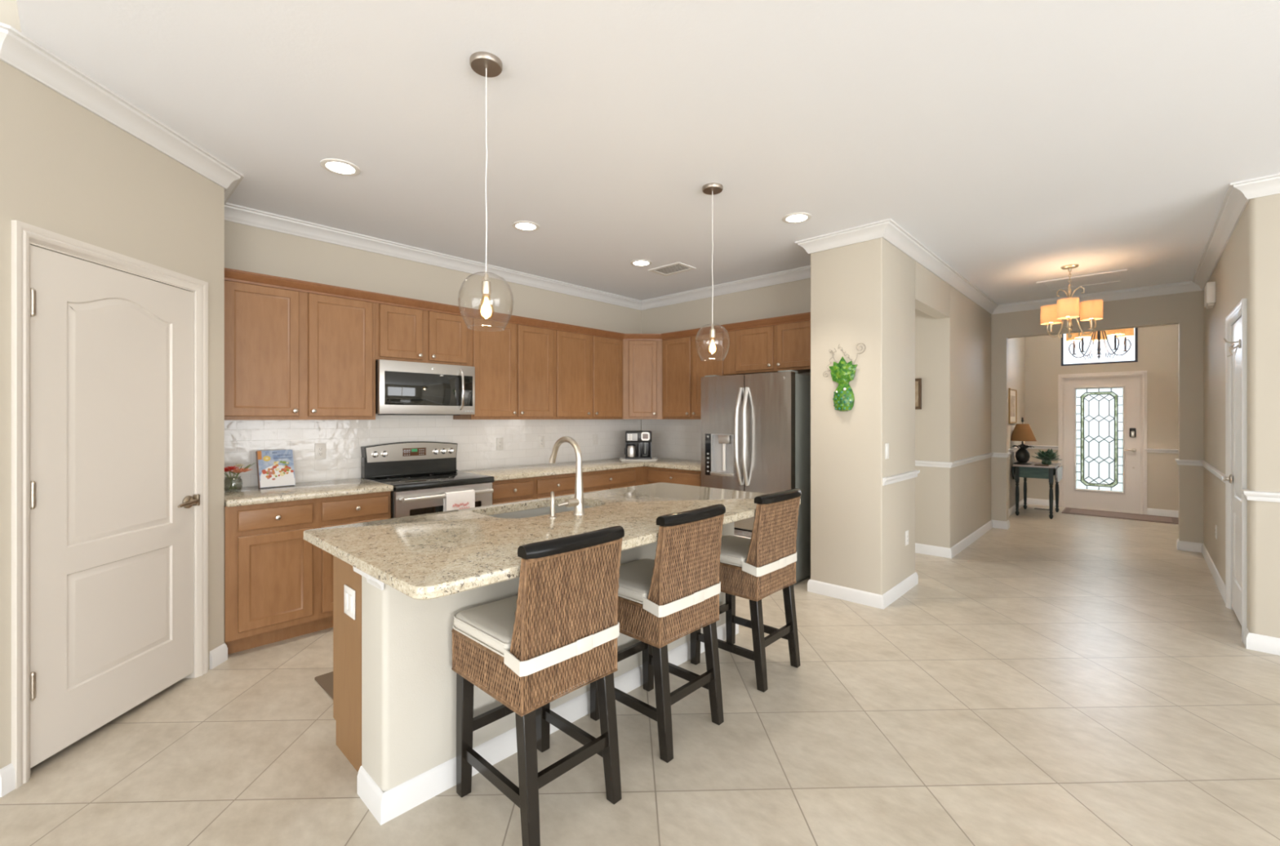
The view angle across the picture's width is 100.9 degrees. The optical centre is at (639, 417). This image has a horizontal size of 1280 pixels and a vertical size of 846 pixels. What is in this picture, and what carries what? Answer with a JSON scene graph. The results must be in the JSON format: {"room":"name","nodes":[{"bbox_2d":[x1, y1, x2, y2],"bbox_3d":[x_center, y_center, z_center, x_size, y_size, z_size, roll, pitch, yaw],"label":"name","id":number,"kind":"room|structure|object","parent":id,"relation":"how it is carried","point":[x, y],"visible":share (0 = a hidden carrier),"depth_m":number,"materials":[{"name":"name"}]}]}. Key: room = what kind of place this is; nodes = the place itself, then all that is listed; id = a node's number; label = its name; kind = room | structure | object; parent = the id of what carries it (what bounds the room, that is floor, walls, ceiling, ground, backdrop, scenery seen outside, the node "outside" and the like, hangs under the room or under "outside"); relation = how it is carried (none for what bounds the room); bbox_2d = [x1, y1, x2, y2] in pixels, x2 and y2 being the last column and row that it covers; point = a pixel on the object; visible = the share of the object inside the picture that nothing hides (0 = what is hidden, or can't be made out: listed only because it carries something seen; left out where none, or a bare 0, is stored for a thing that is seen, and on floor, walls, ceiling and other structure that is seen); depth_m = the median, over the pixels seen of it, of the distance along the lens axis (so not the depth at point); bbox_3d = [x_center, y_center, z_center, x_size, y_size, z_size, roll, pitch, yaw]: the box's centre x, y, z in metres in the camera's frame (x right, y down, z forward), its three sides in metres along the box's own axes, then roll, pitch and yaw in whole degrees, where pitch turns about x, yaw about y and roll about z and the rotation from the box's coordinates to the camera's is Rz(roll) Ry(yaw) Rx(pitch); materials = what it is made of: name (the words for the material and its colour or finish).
{"room":"kitchen","nodes":[
{"label":"kitchen","id":0,"kind":"room"},
{"bbox_2d":[0,0,21,32],"bbox_3d":[-2.514,-1.522,2.133,0.615,0.239,0.062,0,0,43],"label":"wall","id":1,"kind":"structure","parent":0,"point":[9,14],"depth_m":1.92,"materials":[{"name":"beige paint"}]},
{"bbox_2d":[0,60,224,768],"bbox_3d":[-2.407,-0.012,2.466,0.110,2.780,1.090,0,0,-2],"label":"wall","id":2,"kind":"structure","parent":0,"point":[66,170],"depth_m":2.28,"materials":[{"name":"beige paint"}]},
{"bbox_2d":[0,763,15,796],"bbox_3d":[-2.330,1.330,1.947,0.015,0.096,0.047,0,0,-2],"label":"baseboard","id":3,"kind":"structure","parent":2,"relation":"attached to","point":[7,773],"depth_m":1.94,"materials":[{"name":"white paint"}]},
{"bbox_2d":[11,220,208,788],"bbox_3d":[-2.378,0.321,2.417,0.166,2.114,0.904,0,0,-2],"label":"door","id":4,"kind":"structure","parent":2,"relation":"in","point":[109,348],"depth_m":2.30,"materials":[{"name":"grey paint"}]},
{"bbox_2d":[0,26,244,188],"bbox_3d":[-2.310,-1.355,2.469,0.085,0.094,1.160,0,0,-2],"label":"crown molding","id":5,"kind":"structure","parent":2,"relation":"attached to","point":[20,51],"depth_m":2.28,"materials":[{"name":"white paint"}]},
{"bbox_2d":[209,643,227,668],"bbox_3d":[-2.359,1.330,2.962,0.015,0.096,0.114,0,0,-2],"label":"baseboard","id":6,"kind":"structure","parent":2,"relation":"attached to","point":[219,655],"depth_m":2.95,"materials":[{"name":"white paint"}]},
{"bbox_2d":[224,220,641,488],"bbox_3d":[-1.408,-0.012,5.021,0.158,2.780,4.240,0,0,43],"label":"wall","id":7,"kind":"structure","parent":0,"point":[475,439],"depth_m":4.35,"materials":[{"name":"beige paint"}]},
{"bbox_2d":[224,280,375,419],"bbox_3d":[-2.351,-0.425,3.633,0.364,0.874,0.920,0,0,43],"label":"upper cabinet","id":8,"kind":"object","parent":7,"relation":"attached to","point":[290,354],"visible":0.97,"depth_m":3.49,"materials":[{"name":"brown wood"}]},
{"bbox_2d":[375,302,471,366],"bbox_3d":[-1.773,-0.646,4.245,0.364,0.432,0.762,0,0,43],"label":"upper cabinet","id":9,"kind":"object","parent":7,"relation":"attached to","point":[402,333],"visible":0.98,"depth_m":4.10,"materials":[{"name":"brown wood"}]},
{"bbox_2d":[375,359,475,415],"bbox_3d":[-1.746,-0.225,4.218,0.440,0.402,0.757,0,0,43],"label":"microwave oven","id":10,"kind":"object","parent":9,"relation":"attached to","point":[402,387],"visible":0.99,"depth_m":4.06,"materials":[{"name":"silver metal"}]},
{"bbox_2d":[224,202,641,310],"bbox_3d":[-1.367,-1.355,4.900,0.085,0.094,4.120,0,0,43],"label":"crown molding","id":11,"kind":"structure","parent":7,"relation":"attached to","point":[234,213],"depth_m":4.29,"materials":[{"name":"white paint"}]},
{"bbox_2d":[453,317,554,419],"bbox_3d":[-1.215,-0.425,4.836,0.364,0.874,0.860,0,0,43],"label":"upper cabinet","id":12,"kind":"object","parent":7,"relation":"attached to","point":[514,364],"visible":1,"depth_m":4.70,"materials":[{"name":"brown wood"}]},
{"bbox_2d":[554,329,622,419],"bbox_3d":[-0.601,-0.425,5.486,0.364,0.874,0.927,0,0,43],"label":"upper cabinet","id":13,"kind":"object","parent":7,"relation":"attached to","point":[588,369],"visible":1,"depth_m":5.34,"materials":[{"name":"brown wood"}]},
{"bbox_2d":[622,340,662,418],"bbox_3d":[0.026,-0.425,5.968,0.621,0.874,0.631,0,0,43],"label":"upper cabinet","id":14,"kind":"object","parent":7,"relation":"attached to","point":[642,360],"visible":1,"depth_m":5.73,"materials":[{"name":"brown wood"}]},
{"bbox_2d":[224,267,810,340],"bbox_3d":[-0.488,-0.877,3.882,2.221,0.066,3.835,0,0,43],"label":"crown molding","id":15,"kind":"structure","parent":14,"relation":"attached to","point":[230,274],"depth_m":4.36,"materials":[{"name":"brown wood"}]},
{"bbox_2d":[361,521,733,791],"bbox_3d":[-0.208,0.941,2.671,0.206,0.874,2.171,0,0,43],"label":"wall","id":16,"kind":"structure","parent":0,"point":[409,680],"depth_m":1.91,"materials":[{"name":"grey paint"}]},
{"bbox_2d":[352,565,383,590],"bbox_3d":[-0.944,0.547,1.834,0.135,0.082,0.056,0,0,43],"label":"trim","id":17,"kind":"structure","parent":16,"relation":"attached to","point":[371,580],"depth_m":1.81,"materials":[{"name":"white paint"}]},
{"bbox_2d":[357,622,738,825],"bbox_3d":[-0.203,1.330,2.666,0.221,0.096,2.201,0,0,43],"label":"baseboard","id":18,"kind":"structure","parent":16,"relation":"attached to","point":[385,806],"depth_m":1.98,"materials":[{"name":"white paint"}]},
{"bbox_2d":[0,503,1279,845],"bbox_3d":[1.924,1.418,1.965,9.300,0.080,15.900,0,0,43],"label":"floor","id":19,"kind":"structure","parent":0,"point":[1065,679],"depth_m":2.26,"materials":[{"name":"beige tile"}]},
{"bbox_2d":[224,490,391,653],"bbox_3d":[-2.249,0.941,3.535,0.640,0.874,0.918,0,0,43],"label":"base cabinet","id":20,"kind":"object","parent":19,"relation":"on","point":[278,584],"visible":0.56,"depth_m":3.21,"materials":[{"name":"brown wood"}]},
{"bbox_2d":[224,478,393,506],"bbox_3d":[-2.253,0.483,3.540,0.646,0.039,0.917,0,0,43],"label":"countertop","id":21,"kind":"structure","parent":20,"relation":"on","point":[254,495],"depth_m":3.40,"materials":[{"name":"beige stone"}]},
{"bbox_2d":[224,462,254,491],"bbox_3d":[-2.568,0.377,3.367,0.125,0.173,0.197,0,0,43],"label":"flower vase","id":22,"kind":"object","parent":21,"relation":"on","point":[228,468],"visible":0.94,"depth_m":3.36,"materials":[{"name":"clear glass"}]},
{"bbox_2d":[224,476,242,491],"bbox_3d":[-2.588,0.418,3.362,0.102,0.090,0.102,0,0,43],"label":"jar","id":23,"kind":"object","parent":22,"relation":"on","point":[232,482],"depth_m":3.35,"materials":[{"name":"clear glass"}]},
{"bbox_2d":[255,448,295,488],"bbox_3d":[-2.478,0.343,3.599,0.086,0.249,0.208,0,0,39],"label":"cookbook","id":24,"kind":"object","parent":21,"relation":"on","point":[275,468],"visible":1,"depth_m":3.58,"materials":[{"name":"multicoloured paper"}]},
{"bbox_2d":[315,671,333,698],"bbox_3d":[-1.273,1.371,2.920,0.480,0.012,0.800,0,0,43],"label":"kitchen mat","id":25,"kind":"object","parent":19,"relation":"on","point":[325,681],"visible":0.02,"depth_m":2.74,"materials":[{"name":"brown fabric"}]},
{"bbox_2d":[360,440,493,518],"bbox_3d":[-1.640,0.785,4.120,0.720,1.186,0.760,0,0,43],"label":"range","id":26,"kind":"object","parent":19,"relation":"on","point":[420,473],"visible":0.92,"depth_m":4.11,"materials":[{"name":"silver metal"}]},
{"bbox_2d":[364,471,493,491],"bbox_3d":[-1.632,0.483,4.112,0.601,0.045,0.760,0,0,43],"label":"cooktop","id":27,"kind":"object","parent":26,"relation":"in","point":[413,481],"depth_m":4.01,"materials":[{"name":"black glass"}]},
{"bbox_2d":[443,488,475,511],"bbox_3d":[-1.342,0.740,3.933,0.062,0.397,0.225,0,0,43],"label":"dish towel","id":28,"kind":"object","parent":26,"relation":"hanging from","point":[458,500],"visible":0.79,"depth_m":3.91,"materials":[{"name":"white fabric"}]},
{"bbox_2d":[333,506,547,772],"bbox_3d":[-0.443,0.941,2.913,0.460,0.874,2.142,0,0,43],"label":"base cabinet","id":29,"kind":"object","parent":19,"relation":"on","point":[347,631],"visible":0.02,"depth_m":2.13,"materials":[{"name":"brown wood"}]},
{"bbox_2d":[344,584,355,619],"bbox_3d":[-1.160,0.733,2.110,0.118,0.115,0.010,0,0,43],"label":"light switch","id":30,"kind":"object","parent":29,"relation":"attached to","point":[349,593],"visible":1,"depth_m":2.10,"materials":[{"name":"white plastic"}]},
{"bbox_2d":[303,482,800,599],"bbox_3d":[-0.221,0.483,2.637,1.098,0.039,2.268,0,0,43],"label":"countertop","id":31,"kind":"structure","parent":29,"relation":"on","point":[432,555],"depth_m":2.15,"materials":[{"name":"beige stone"}]},
{"bbox_2d":[488,505,592,518],"bbox_3d":[-0.498,0.591,2.763,0.385,0.174,0.677,0,0,43],"label":"sink","id":32,"kind":"object","parent":31,"relation":"in","point":[544,510],"visible":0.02,"depth_m":2.94,"materials":[{"name":"grey metal"}]},
{"bbox_2d":[548,435,585,515],"bbox_3d":[-0.397,0.277,2.589,0.258,0.374,0.150,0,0,43],"label":"kitchen faucet","id":33,"kind":"object","parent":31,"relation":"on","point":[577,502],"visible":1,"depth_m":2.54,"materials":[{"name":"silver metal"}]},
{"bbox_2d":[492,476,534,504],"bbox_3d":[-1.257,0.941,4.585,0.640,0.874,0.437,0,0,43],"label":"drawer","id":34,"kind":"object","parent":19,"relation":"on","point":[508,491],"visible":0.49,"depth_m":4.38,"materials":[{"name":"brown wood"}]},
{"bbox_2d":[451,525,624,845],"bbox_3d":[-0.377,0.884,1.935,0.515,0.987,0.435,0,0,43],"label":"bar stool","id":35,"kind":"object","parent":19,"relation":"on","point":[560,632],"visible":1,"depth_m":1.79,"materials":[{"name":"brown wicker"}]},
{"bbox_2d":[453,595,517,653],"bbox_3d":[-0.422,0.744,1.977,0.384,0.055,0.424,0,0,43],"label":"seat cushion","id":36,"kind":"object","parent":35,"relation":"on","point":[489,627],"depth_m":1.87,"materials":[{"name":"grey fabric"}]},
{"bbox_2d":[534,472,575,498],"bbox_3d":[-0.945,0.941,4.916,0.640,0.874,0.470,0,0,43],"label":"base cabinet","id":37,"kind":"object","parent":19,"relation":"on","point":[560,484],"visible":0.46,"depth_m":4.70,"materials":[{"name":"brown wood"}]},
{"bbox_2d":[582,466,644,492],"bbox_3d":[-0.265,0.941,5.636,0.640,0.874,1.510,0,0,43],"label":"base cabinet","id":38,"kind":"object","parent":19,"relation":"on","point":[593,481],"visible":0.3,"depth_m":5.21,"materials":[{"name":"brown wood"}]},
{"bbox_2d":[457,457,701,480],"bbox_3d":[-0.296,0.483,5.045,1.425,0.039,2.422,0,0,43],"label":"countertop","id":39,"kind":"structure","parent":38,"relation":"on","point":[562,468],"depth_m":5.05,"materials":[{"name":"beige stone"}]},
{"bbox_2d":[619,457,657,461],"bbox_3d":[-0.018,0.452,5.772,0.410,0.024,0.290,0,0,-2],"label":"serving tray","id":40,"kind":"object","parent":39,"relation":"on","point":[622,459],"visible":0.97,"depth_m":5.64,"materials":[{"name":"white ceramic"}]},
{"bbox_2d":[624,430,651,459],"bbox_3d":[-0.022,0.298,5.779,0.293,0.315,0.226,0,0,-2],"label":"coffee maker","id":41,"kind":"object","parent":40,"relation":"on","point":[637,443],"visible":1,"depth_m":5.68,"materials":[{"name":"black plastic"}]},
{"bbox_2d":[590,503,725,762],"bbox_3d":[0.069,0.884,2.421,0.515,0.987,0.435,0,0,43],"label":"bar stool","id":42,"kind":"object","parent":19,"relation":"on","point":[668,595],"visible":0.92,"depth_m":2.26,"materials":[{"name":"brown wicker"}]},
{"bbox_2d":[617,558,654,602],"bbox_3d":[0.025,0.744,2.463,0.384,0.055,0.424,0,0,43],"label":"seat cushion","id":43,"kind":"object","parent":42,"relation":"on","point":[635,576],"depth_m":2.33,"materials":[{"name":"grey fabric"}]},
{"bbox_2d":[644,466,701,486],"bbox_3d":[0.530,0.941,5.483,0.822,0.874,0.648,0,0,43],"label":"drawer","id":44,"kind":"object","parent":19,"relation":"on","point":[651,474],"visible":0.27,"depth_m":5.28,"materials":[{"name":"brown wood"}]},
{"bbox_2d":[689,488,801,692],"bbox_3d":[0.582,0.884,2.966,0.515,0.987,0.435,0,0,43],"label":"bar stool","id":45,"kind":"object","parent":19,"relation":"on","point":[762,564],"visible":0.85,"depth_m":2.80,"materials":[{"name":"brown wicker"}]},
{"bbox_2d":[720,534,751,565],"bbox_3d":[0.537,0.744,3.008,0.384,0.055,0.424,0,0,43],"label":"seat cushion","id":46,"kind":"object","parent":45,"relation":"on","point":[734,549],"depth_m":2.85,"materials":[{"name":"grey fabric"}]},
{"bbox_2d":[701,369,810,584],"bbox_3d":[1.109,0.492,4.821,0.906,1.772,0.788,0,0,43],"label":"refrigerator","id":47,"kind":"object","parent":19,"relation":"on","point":[756,427],"visible":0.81,"depth_m":4.50,"materials":[{"name":"grey metal"}]},
{"bbox_2d":[1012,461,1062,519],"bbox_3d":[5.726,1.019,7.617,0.512,0.718,0.800,0,0,43],"label":"console table","id":48,"kind":"object","parent":19,"relation":"on","point":[1024,471],"visible":0.97,"depth_m":7.42,"materials":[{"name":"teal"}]},
{"bbox_2d":[1010,417,1036,464],"bbox_3d":[5.480,0.324,7.575,0.330,0.672,0.330,0,0,43],"label":"table lamp","id":49,"kind":"object","parent":48,"relation":"on","point":[1022,432],"visible":0.98,"depth_m":7.51,"materials":[{"name":"brown metal"}]},
{"bbox_2d":[1031,448,1062,464],"bbox_3d":[5.832,0.545,7.571,0.338,0.229,0.303,0,0,13],"label":"potted plant","id":50,"kind":"object","parent":48,"relation":"on","point":[1047,456],"visible":1,"depth_m":7.53,"materials":[{"name":"green plant"}]},
{"bbox_2d":[1061,506,1178,524],"bbox_3d":[6.767,1.373,7.474,1.220,0.009,0.600,0,0,43],"label":"entry rug","id":51,"kind":"object","parent":19,"relation":"on","point":[1174,520],"visible":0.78,"depth_m":7.42,"materials":[{"name":"brown fabric"}]},
{"bbox_2d":[16,0,1279,304],"bbox_3d":[2.689,-1.452,2.848,9.400,0.100,8.126,0,0,43],"label":"ceiling","id":52,"kind":"structure","parent":0,"point":[1019,142],"depth_m":2.46,"materials":[{"name":"white paint"}]},
{"bbox_2d":[320,158,359,175],"bbox_3d":[-1.673,-1.399,2.955,0.196,0.007,0.196,0,0,43],"label":"recessed light","id":53,"kind":"object","parent":52,"relation":"in","point":[339,166],"visible":1,"depth_m":2.95,"materials":[{"name":"white plastic"}]},
{"bbox_2d":[457,51,513,328],"bbox_3d":[-0.606,-0.876,2.085,0.212,1.051,0.212,0,0,43],"label":"pendant lamp","id":54,"kind":"object","parent":52,"relation":"hanging from","point":[484,64],"visible":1,"depth_m":2.07,"materials":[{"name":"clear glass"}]},
{"bbox_2d":[481,272,490,295],"bbox_3d":[-0.606,-0.529,2.085,0.036,0.085,0.036,0,0,43],"label":"socket","id":55,"kind":"object","parent":54,"relation":"attached to","point":[486,284],"depth_m":2.07,"materials":[{"name":"silver metal"}]},
{"bbox_2d":[511,221,539,231],"bbox_3d":[-0.833,-1.399,3.860,0.196,0.007,0.196,0,0,43],"label":"recessed light","id":56,"kind":"object","parent":52,"relation":"in","point":[520,225],"visible":1,"depth_m":3.85,"materials":[{"name":"beige"}]},
{"bbox_2d":[648,262,696,275],"bbox_3d":[0.302,-1.398,4.971,0.370,0.008,0.260,0,0,43],"label":"ceiling vent","id":57,"kind":"object","parent":52,"relation":"in","point":[675,268],"visible":1,"depth_m":4.96,"materials":[{"name":"white plastic"}]},
{"bbox_2d":[694,182,730,359],"bbox_3d":[0.441,-0.876,3.213,0.212,1.051,0.212,0,0,43],"label":"pendant lamp","id":58,"kind":"object","parent":52,"relation":"hanging from","point":[710,188],"visible":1,"depth_m":3.20,"materials":[{"name":"beige"}]},
{"bbox_2d":[782,212,811,223],"bbox_3d":[1.097,-1.399,3.702,0.196,0.007,0.196,0,0,43],"label":"recessed light","id":59,"kind":"object","parent":52,"relation":"in","point":[797,217],"visible":1,"depth_m":3.69,"materials":[{"name":"beige"}]},
{"bbox_2d":[1040,263,1102,338],"bbox_3d":[3.937,-1.069,4.848,0.454,0.665,0.414,0,0,43],"label":"chandelier","id":60,"kind":"object","parent":52,"relation":"hanging from","point":[1068,308],"visible":1,"depth_m":4.83,"materials":[{"name":"beige fabric"}]},
{"bbox_2d":[1036,269,1128,292],"bbox_3d":[4.524,-1.397,5.411,0.690,0.010,0.550,0,0,43],"label":"attic hatch","id":61,"kind":"object","parent":52,"relation":"attached to","point":[1117,276],"visible":1,"depth_m":5.38,"materials":[{"name":"white paint"}]},
{"bbox_2d":[641,278,810,460],"bbox_3d":[0.953,-0.012,5.603,2.494,2.780,0.103,0,0,43],"label":"wall","id":62,"kind":"structure","parent":0,"point":[793,297],"depth_m":5.82,"materials":[{"name":"beige paint"}]},
{"bbox_2d":[662,332,729,418],"bbox_3d":[0.631,-0.425,5.569,0.804,0.874,0.374,0,0,43],"label":"upper cabinet","id":63,"kind":"object","parent":62,"relation":"attached to","point":[683,369],"visible":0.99,"depth_m":5.48,"materials":[{"name":"brown wood"}]},
{"bbox_2d":[641,265,810,310],"bbox_3d":[0.894,-1.355,5.540,2.494,0.094,0.085,0,0,43],"label":"crown molding","id":64,"kind":"structure","parent":62,"relation":"attached to","point":[802,273],"depth_m":5.48,"materials":[{"name":"white paint"}]},
{"bbox_2d":[724,320,810,374],"bbox_3d":[1.307,-0.644,4.932,1.054,0.435,0.374,0,0,43],"label":"upper cabinet","id":65,"kind":"object","parent":62,"relation":"attached to","point":[771,348],"visible":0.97,"depth_m":4.85,"materials":[{"name":"brown wood"}]},
{"bbox_2d":[810,237,915,595],"bbox_3d":[1.824,-0.012,4.308,0.551,2.780,0.790,0,0,43],"label":"wall column","id":66,"kind":"structure","parent":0,"point":[864,292],"depth_m":4.02,"materials":[{"name":"beige paint"}]},
{"bbox_2d":[795,217,890,253],"bbox_3d":[1.524,-1.355,3.990,0.721,0.094,0.085,0,0,43],"label":"crown molding","id":67,"kind":"structure","parent":66,"relation":"attached to","point":[874,230],"depth_m":3.97,"materials":[{"name":"white paint"}]},
{"bbox_2d":[822,342,865,411],"bbox_3d":[1.534,-0.308,3.999,0.324,0.511,0.056,0,0,43],"label":"wall art","id":68,"kind":"object","parent":66,"relation":"attached to","point":[842,372],"visible":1,"depth_m":3.99,"materials":[{"name":"green glass"}]},
{"bbox_2d":[807,578,883,608],"bbox_3d":[1.548,1.330,4.015,0.581,0.096,0.015,0,0,43],"label":"baseboard","id":69,"kind":"structure","parent":66,"relation":"attached to","point":[854,595],"depth_m":4.00,"materials":[{"name":"white paint"}]},
{"bbox_2d":[882,572,918,608],"bbox_3d":[2.031,1.330,4.114,0.015,0.096,0.822,0,0,43],"label":"baseboard","id":70,"kind":"structure","parent":66,"relation":"attached to","point":[895,593],"depth_m":4.07,"materials":[{"name":"white paint"}]},
{"bbox_2d":[882,470,919,485],"bbox_3d":[2.049,0.462,4.124,0.027,0.057,0.807,0,0,43],"label":"chair rail","id":71,"kind":"object","parent":66,"relation":"attached to","point":[907,475],"visible":1,"depth_m":4.06,"materials":[{"name":"white paint"}]},
{"bbox_2d":[915,261,950,319],"bbox_3d":[2.633,-1.197,4.851,0.120,0.410,1.110,0,0,43],"label":"wall passage header","id":72,"kind":"structure","parent":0,"point":[932,294],"depth_m":4.78,"materials":[{"name":"beige paint"}]},
{"bbox_2d":[882,218,998,314],"bbox_3d":[3.097,-1.355,5.193,0.085,0.094,3.995,0,0,43],"label":"crown molding","id":73,"kind":"structure","parent":72,"relation":"attached to","point":[895,234],"depth_m":4.63,"materials":[{"name":"white paint"}]},
{"bbox_2d":[915,285,991,547],"bbox_3d":[2.968,-0.012,6.680,2.145,2.780,2.010,0,0,43],"label":"wall","id":74,"kind":"structure","parent":0,"point":[953,354],"depth_m":5.41,"materials":[{"name":"beige paint"}]},
{"bbox_2d":[915,377,921,408],"bbox_3d":[2.758,-0.247,5.479,0.285,0.315,0.023,0,0,43],"label":"picture frame","id":75,"kind":"object","parent":74,"relation":"attached to","point":[917,381],"visible":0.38,"depth_m":5.39,"materials":[{"name":"brown wood"}]},
{"bbox_2d":[915,542,951,558],"bbox_3d":[2.315,1.330,5.904,2.060,0.096,0.015,0,0,43],"label":"baseboard","id":76,"kind":"structure","parent":74,"relation":"attached to","point":[934,550],"depth_m":5.30,"materials":[{"name":"white paint"}]},
{"bbox_2d":[915,460,952,467],"bbox_3d":[2.315,0.462,5.896,2.072,0.057,0.027,0,0,43],"label":"chair rail","id":77,"kind":"object","parent":74,"relation":"attached to","point":[917,463],"visible":0.35,"depth_m":5.30,"materials":[{"name":"white paint"}]},
{"bbox_2d":[950,520,992,557],"bbox_3d":[3.748,1.330,5.933,0.015,0.096,2.025,0,0,43],"label":"baseboard","id":78,"kind":"structure","parent":74,"relation":"attached to","point":[961,545],"depth_m":5.79,"materials":[{"name":"white paint"}]},
{"bbox_2d":[951,452,993,467],"bbox_3d":[3.748,0.462,5.925,0.027,0.057,2.037,0,0,43],"label":"chair rail","id":79,"kind":"object","parent":74,"relation":"attached to","point":[957,463],"visible":1,"depth_m":5.79,"materials":[{"name":"white paint"}]},
{"bbox_2d":[1008,337,1024,508],"bbox_3d":[5.365,-0.347,7.752,0.160,3.450,2.560,0,0,43],"label":"wall","id":80,"kind":"structure","parent":0,"point":[1015,345],"depth_m":7.91,"materials":[{"name":"beige paint"}]},
{"bbox_2d":[1008,387,1017,423],"bbox_3d":[5.378,-0.172,7.630,0.023,0.500,0.560,0,0,43],"label":"picture frame","id":81,"kind":"object","parent":80,"relation":"attached to","point":[1012,393],"visible":1,"depth_m":7.62,"materials":[{"name":"gold metal"}]},
{"bbox_2d":[991,290,1203,542],"bbox_3d":[6.649,-0.347,4.684,5.960,3.450,0.140,0,0,43],"label":"wall","id":82,"kind":"structure","parent":0,"point":[1185,309],"depth_m":5.64,"materials":[{"name":"beige paint"}]},
{"bbox_2d":[992,280,1202,314],"bbox_3d":[5.076,-1.355,6.014,1.835,0.094,0.085,0,0,43],"label":"crown molding","id":83,"kind":"structure","parent":82,"relation":"attached to","point":[1185,286],"depth_m":5.84,"materials":[{"name":"white paint"}]},
{"bbox_2d":[1177,540,1203,552],"bbox_3d":[5.698,1.330,5.475,0.190,0.096,0.015,0,0,43],"label":"baseboard","id":84,"kind":"structure","parent":82,"relation":"attached to","point":[1181,545],"depth_m":5.47,"materials":[{"name":"white paint"}]},
{"bbox_2d":[1024,324,1178,510],"bbox_3d":[6.901,-0.347,7.959,1.790,3.450,0.150,0,0,43],"label":"wall","id":85,"kind":"structure","parent":0,"point":[1157,345],"depth_m":7.54,"materials":[{"name":"beige paint"}]},
{"bbox_2d":[1061,327,1137,365],"bbox_3d":[6.898,-1.139,7.962,0.870,0.665,0.050,0,0,43],"label":"window","id":86,"kind":"structure","parent":85,"relation":"in","point":[1135,328],"depth_m":7.85,"materials":[{"name":"grey"}]},
{"bbox_2d":[1057,370,1146,514],"bbox_3d":[6.913,0.350,7.930,0.997,2.055,0.175,0,0,43],"label":"door","id":87,"kind":"structure","parent":85,"relation":"in","point":[1102,416],"depth_m":7.89,"materials":[{"name":"white paint"}]},
{"bbox_2d":[1146,507,1178,517],"bbox_3d":[7.352,1.330,7.420,0.395,0.096,0.015,0,0,43],"label":"baseboard","id":88,"kind":"structure","parent":85,"relation":"attached to","point":[1158,512],"depth_m":7.42,"materials":[{"name":"white paint"}]},
{"bbox_2d":[1203,202,1248,628],"bbox_3d":[4.776,-0.012,4.272,0.120,2.780,3.030,0,0,43],"label":"wall","id":89,"kind":"structure","parent":0,"point":[1230,273],"depth_m":4.32,"materials":[{"name":"beige paint"}]},
{"bbox_2d":[1204,281,1215,308],"bbox_3d":[5.017,-1.077,4.656,0.054,0.200,0.240,0,0,43],"label":"door chime","id":90,"kind":"object","parent":89,"relation":"attached to","point":[1210,287],"visible":1,"depth_m":4.58,"materials":[{"name":"white plastic"}]},
{"bbox_2d":[1201,542,1225,602],"bbox_3d":[5.034,1.330,4.644,0.015,0.096,2.135,0,0,43],"label":"baseboard","id":91,"kind":"structure","parent":89,"relation":"attached to","point":[1220,583],"depth_m":4.50,"materials":[{"name":"white paint"}]},
{"bbox_2d":[1192,184,1249,290],"bbox_3d":[4.648,-1.355,4.286,0.085,0.094,3.185,0,0,43],"label":"crown molding","id":92,"kind":"structure","parent":89,"relation":"attached to","point":[1234,202],"depth_m":3.86,"materials":[{"name":"white paint"}]},
{"bbox_2d":[1221,297,1246,642],"bbox_3d":[4.035,0.322,3.528,0.176,2.112,0.854,0,0,43],"label":"door","id":93,"kind":"structure","parent":89,"relation":"in","point":[1235,478],"depth_m":3.64,"materials":[{"name":"white paint"}]},
{"bbox_2d":[1248,193,1279,637],"bbox_3d":[5.194,-0.012,1.801,4.120,2.780,0.150,0,0,43],"label":"wall","id":94,"kind":"structure","parent":0,"point":[1264,212],"depth_m":3.12,"materials":[{"name":"beige paint"}]},
{"bbox_2d":[1230,173,1279,199],"bbox_3d":[5.046,-1.355,1.779,4.105,0.094,0.085,0,0,43],"label":"crown molding","id":95,"kind":"structure","parent":94,"relation":"attached to","point":[1267,185],"depth_m":3.10,"materials":[{"name":"white paint"}]},
{"bbox_2d":[1243,490,1279,502],"bbox_3d":[5.087,0.462,1.781,4.047,0.057,0.027,0,0,43],"label":"chair rail","id":96,"kind":"object","parent":94,"relation":"attached to","point":[1271,496],"visible":1,"depth_m":3.11,"materials":[{"name":"white paint"}]},
{"bbox_2d":[1246,632,1279,655],"bbox_3d":[5.095,1.330,1.781,4.035,0.096,0.015,0,0,43],"label":"baseboard","id":97,"kind":"structure","parent":94,"relation":"attached to","point":[1268,644],"depth_m":3.12,"materials":[{"name":"white paint"}]},
{"bbox_3d":[6.121,-2.122,7.066,2.200,0.100,2.720,0,0,43],"label":"ceiling","id":98,"kind":"structure","parent":0,"visible":0},
{"bbox_2d":[1066,328,1133,359],"bbox_3d":[6.049,-1.425,6.973,0.680,1.294,0.663,0,0,43],"label":"chandelier","id":99,"kind":"object","parent":98,"relation":"hanging from","point":[1098,335],"visible":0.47,"depth_m":6.89,"materials":[{"name":"grey metal"}]},
{"bbox_3d":[-2.658,-0.012,3.216,0.700,2.780,0.098,0,0,43],"label":"wall","id":100,"kind":"structure","parent":0,"visible":0},
{"bbox_2d":[224,176,243,204],"bbox_3d":[-2.548,-1.355,3.241,0.645,0.094,0.085,0,0,43],"label":"crown molding","id":101,"kind":"structure","parent":100,"relation":"attached to","point":[229,190],"depth_m":3.16,"materials":[{"name":"white paint"}]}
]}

